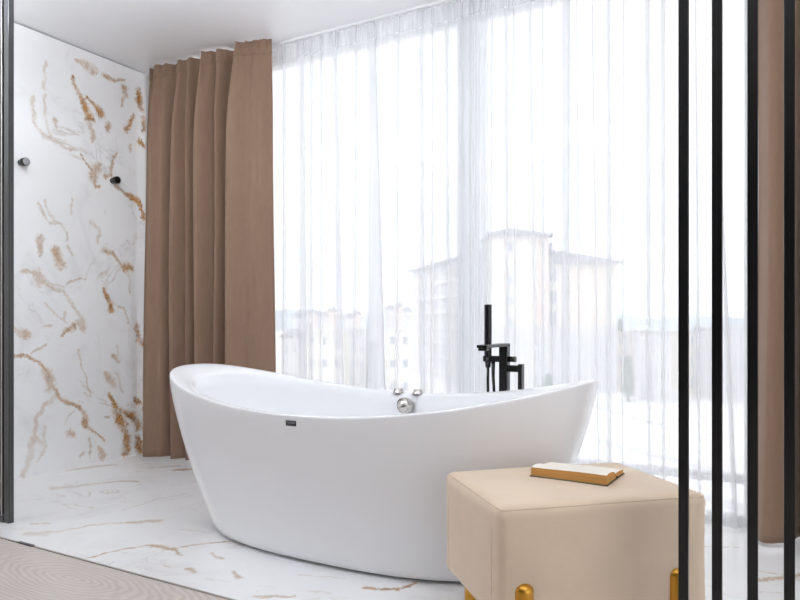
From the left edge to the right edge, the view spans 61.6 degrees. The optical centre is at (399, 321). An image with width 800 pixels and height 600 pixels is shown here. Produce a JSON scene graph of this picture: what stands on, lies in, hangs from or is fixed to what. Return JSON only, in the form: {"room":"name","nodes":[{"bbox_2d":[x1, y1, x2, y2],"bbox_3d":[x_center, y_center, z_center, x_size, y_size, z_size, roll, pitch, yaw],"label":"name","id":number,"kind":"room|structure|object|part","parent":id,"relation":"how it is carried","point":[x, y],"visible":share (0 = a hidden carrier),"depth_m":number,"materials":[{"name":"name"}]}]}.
{"room":"bathroom","nodes":[
{"label":"bathroom","id":0,"kind":"room"},
{"bbox_2d":[14,23,148,480],"bbox_3d":[-3.172,-0.365,1.736,0.130,2.490,6.540,0,0,29],"label":"wall","id":1,"kind":"structure","parent":0,"point":[79,114],"depth_m":3.91,"materials":[{"name":"white stone"}]},
{"bbox_2d":[18,157,29,165],"bbox_3d":[-2.023,-0.859,3.606,0.054,0.044,0.044,0,0,29],"label":"wall hook","id":2,"kind":"object","parent":1,"relation":"attached to","point":[25,161],"visible":1,"depth_m":3.59,"materials":[{"name":"silver metal"}]},
{"bbox_2d":[14,22,143,73],"bbox_3d":[-3.171,-1.605,1.647,0.018,0.011,6.185,0,0,29],"label":"trim","id":3,"kind":"structure","parent":1,"relation":"on","point":[14,22],"depth_m":3.91,"materials":[{"name":"white"}]},
{"bbox_2d":[110,176,120,183],"bbox_3d":[-1.744,-0.867,4.106,0.054,0.044,0.044,0,0,29],"label":"wall hook","id":4,"kind":"object","parent":1,"relation":"attached to","point":[116,180],"visible":1,"depth_m":4.09,"materials":[{"name":"black metal"}]},
{"bbox_2d":[14,0,438,75],"bbox_3d":[-0.280,-1.670,0.197,6.681,0.120,6.670,0,0,29],"label":"ceiling","id":5,"kind":"structure","parent":0,"point":[139,35],"depth_m":3.60,"materials":[{"name":"white paint"}]},
{"bbox_2d":[143,39,275,459],"bbox_3d":[-1.163,-0.385,4.027,1.026,2.431,0.264,0,0,32],"label":"curtain","id":6,"kind":"object","parent":5,"relation":"hanging from","point":[209,273],"visible":0.88,"depth_m":3.92,"materials":[{"name":"fabric"}]},
{"bbox_2d":[272,0,462,47],"bbox_3d":[0.644,-1.604,3.145,5.141,0.012,0.060,0,0,29],"label":"rail","id":7,"kind":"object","parent":5,"relation":"attached to","point":[440,3],"depth_m":3.58,"materials":[{"name":"white metal"}]},
{"bbox_2d":[272,0,473,392],"bbox_3d":[-0.250,-0.379,3.645,1.409,2.440,0.033,0,0,29],"label":"sheer curtain","id":8,"kind":"object","parent":7,"relation":"hanging from","point":[373,124],"visible":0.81,"depth_m":3.56,"materials":[{"name":"white fabric"}]},
{"bbox_2d":[474,0,799,536],"bbox_3d":[1.169,-0.379,2.852,1.839,2.440,0.033,0,0,29],"label":"sheer curtain","id":9,"kind":"object","parent":7,"relation":"hanging from","point":[576,101],"visible":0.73,"depth_m":2.98,"materials":[{"name":"white fabric"}]},
{"bbox_2d":[758,0,799,543],"bbox_3d":[1.738,-0.385,2.402,0.853,2.431,0.198,0,0,27],"label":"curtain","id":10,"kind":"object","parent":5,"relation":"hanging from","point":[770,12],"visible":0.73,"depth_m":2.52,"materials":[{"name":"fabric"}]},
{"bbox_2d":[0,454,799,599],"bbox_3d":[-0.292,0.865,0.175,6.481,0.030,6.420,0,0,29],"label":"floor","id":11,"kind":"structure","parent":0,"point":[148,516],"depth_m":2.44,"materials":[{"name":"stone"}]},
{"bbox_2d":[0,0,13,523],"bbox_3d":[-1.963,-0.380,3.015,0.732,2.459,0.032,0,0,29],"label":"door frame","id":12,"kind":"structure","parent":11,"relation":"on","point":[6,6],"depth_m":2.84,"materials":[{"name":"glass"},{"name":"black metal"}]},
{"bbox_3d":[-1.978,0.836,3.024,0.698,0.028,0.032,0,0,29],"label":"rail","id":13,"kind":"part","parent":12,"relation":"part of","materials":[{"name":"metal"}]},
{"bbox_2d":[17,541,34,546],"bbox_3d":[-1.429,0.847,2.563,0.095,0.002,0.015,0,0,29],"label":"floor guide","id":14,"kind":"object","parent":11,"relation":"on","point":[20,542],"visible":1,"depth_m":2.56,"materials":[{"name":"black metal"}]},
{"bbox_2d":[0,537,234,599],"bbox_3d":[0.468,0.864,1.505,6.451,0.032,0.008,0,0,29],"label":"trim","id":15,"kind":"structure","parent":11,"relation":"on","point":[145,576],"depth_m":2.28,"materials":[{"name":"metal"}]},
{"bbox_2d":[170,364,597,581],"bbox_3d":[-0.153,0.520,2.614,1.798,0.659,0.854,0,0,29],"label":"bathtub","id":16,"kind":"object","parent":11,"relation":"on","point":[354,478],"visible":0.91,"depth_m":2.23,"materials":[{"name":"white ceramic"}]},
{"bbox_2d":[477,304,523,391],"bbox_3d":[0.392,0.388,2.764,0.174,0.925,0.300,0,0,29],"label":"mixer","id":17,"kind":"object","parent":11,"relation":"on","point":[504,358],"visible":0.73,"depth_m":2.83,"materials":[{"name":"black metal"}]},
{"bbox_3d":[0.394,0.157,2.870,0.073,0.026,0.028,0,0,29],"label":"holder arm","id":18,"kind":"part","parent":17,"relation":"part of"},
{"bbox_3d":[0.385,0.097,2.748,0.045,0.013,0.265,0,0,29],"label":"spout","id":19,"kind":"part","parent":17,"relation":"part of","materials":[{"name":"black metal"}]},
{"bbox_3d":[0.473,0.157,2.828,0.031,0.024,0.024,0,0,29],"label":"diverter knob","id":20,"kind":"part","parent":17,"relation":"part of","materials":[{"name":"black metal"}]},
{"bbox_3d":[0.507,0.233,2.809,0.018,0.114,0.036,0,0,29],"label":"handle","id":21,"kind":"part","parent":17,"relation":"part of","materials":[{"name":"black metal"}]},
{"bbox_2d":[446,463,705,599],"bbox_3d":[0.448,0.635,1.794,0.567,0.430,0.445,0,0,-14],"label":"ottoman","id":22,"kind":"object","parent":11,"relation":"on","point":[512,534],"visible":0.93,"depth_m":1.61,"materials":[{"name":"beige fabric"}]},
{"bbox_3d":[0.210,0.725,1.938,0.047,0.250,0.047,0,0,-14],"label":"leg","id":23,"kind":"part","parent":22,"relation":"part of","materials":[{"name":"gold metal"}]},
{"bbox_3d":[0.285,0.725,1.547,0.047,0.250,0.047,0,0,-14],"label":"leg","id":24,"kind":"part","parent":22,"relation":"part of","materials":[{"name":"gold metal"}]},
{"bbox_2d":[530,462,624,485],"bbox_3d":[0.489,0.407,1.845,0.211,0.030,0.174,0,0,33],"label":"book","id":25,"kind":"object","parent":22,"relation":"on","point":[594,475],"visible":1,"depth_m":1.79,"materials":[{"name":"paper"}]},
{"bbox_3d":[0.678,0.725,1.647,0.047,0.250,0.047,0,0,-14],"label":"leg","id":26,"kind":"part","parent":22,"relation":"part of","materials":[{"name":"gold metal"}]},
{"bbox_2d":[678,0,688,599],"bbox_3d":[0.613,-0.381,1.450,0.028,2.458,0.040,0,0,29],"label":"divider slat","id":27,"kind":"object","parent":11,"relation":"on","point":[683,5],"visible":1,"depth_m":1.44,"materials":[{"name":"black metal"}]},
{"bbox_2d":[712,0,722,599],"bbox_3d":[0.670,-0.381,1.418,0.028,2.458,0.040,0,0,29],"label":"divider slat","id":28,"kind":"object","parent":11,"relation":"on","point":[717,5],"visible":1,"depth_m":1.41,"materials":[{"name":"black metal"}]},
{"bbox_2d":[747,0,757,599],"bbox_3d":[0.728,-0.381,1.386,0.028,2.458,0.040,0,0,29],"label":"divider slat","id":29,"kind":"object","parent":11,"relation":"on","point":[752,5],"visible":1,"depth_m":1.38,"materials":[{"name":"black metal"}]},
{"bbox_2d":[784,0,794,599],"bbox_3d":[0.786,-0.381,1.354,0.028,2.458,0.040,0,0,29],"label":"divider slat","id":30,"kind":"object","parent":11,"relation":"on","point":[789,5],"visible":1,"depth_m":1.34,"materials":[{"name":"black metal"}]},
{"bbox_3d":[1.253,-0.365,2.943,6.481,2.490,0.120,0,0,29],"label":"wall window","id":31,"kind":"structure","parent":0,"visible":0},
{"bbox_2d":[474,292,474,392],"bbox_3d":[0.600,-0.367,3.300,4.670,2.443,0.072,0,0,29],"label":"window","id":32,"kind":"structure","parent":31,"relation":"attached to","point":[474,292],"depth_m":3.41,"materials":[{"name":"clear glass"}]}
]}

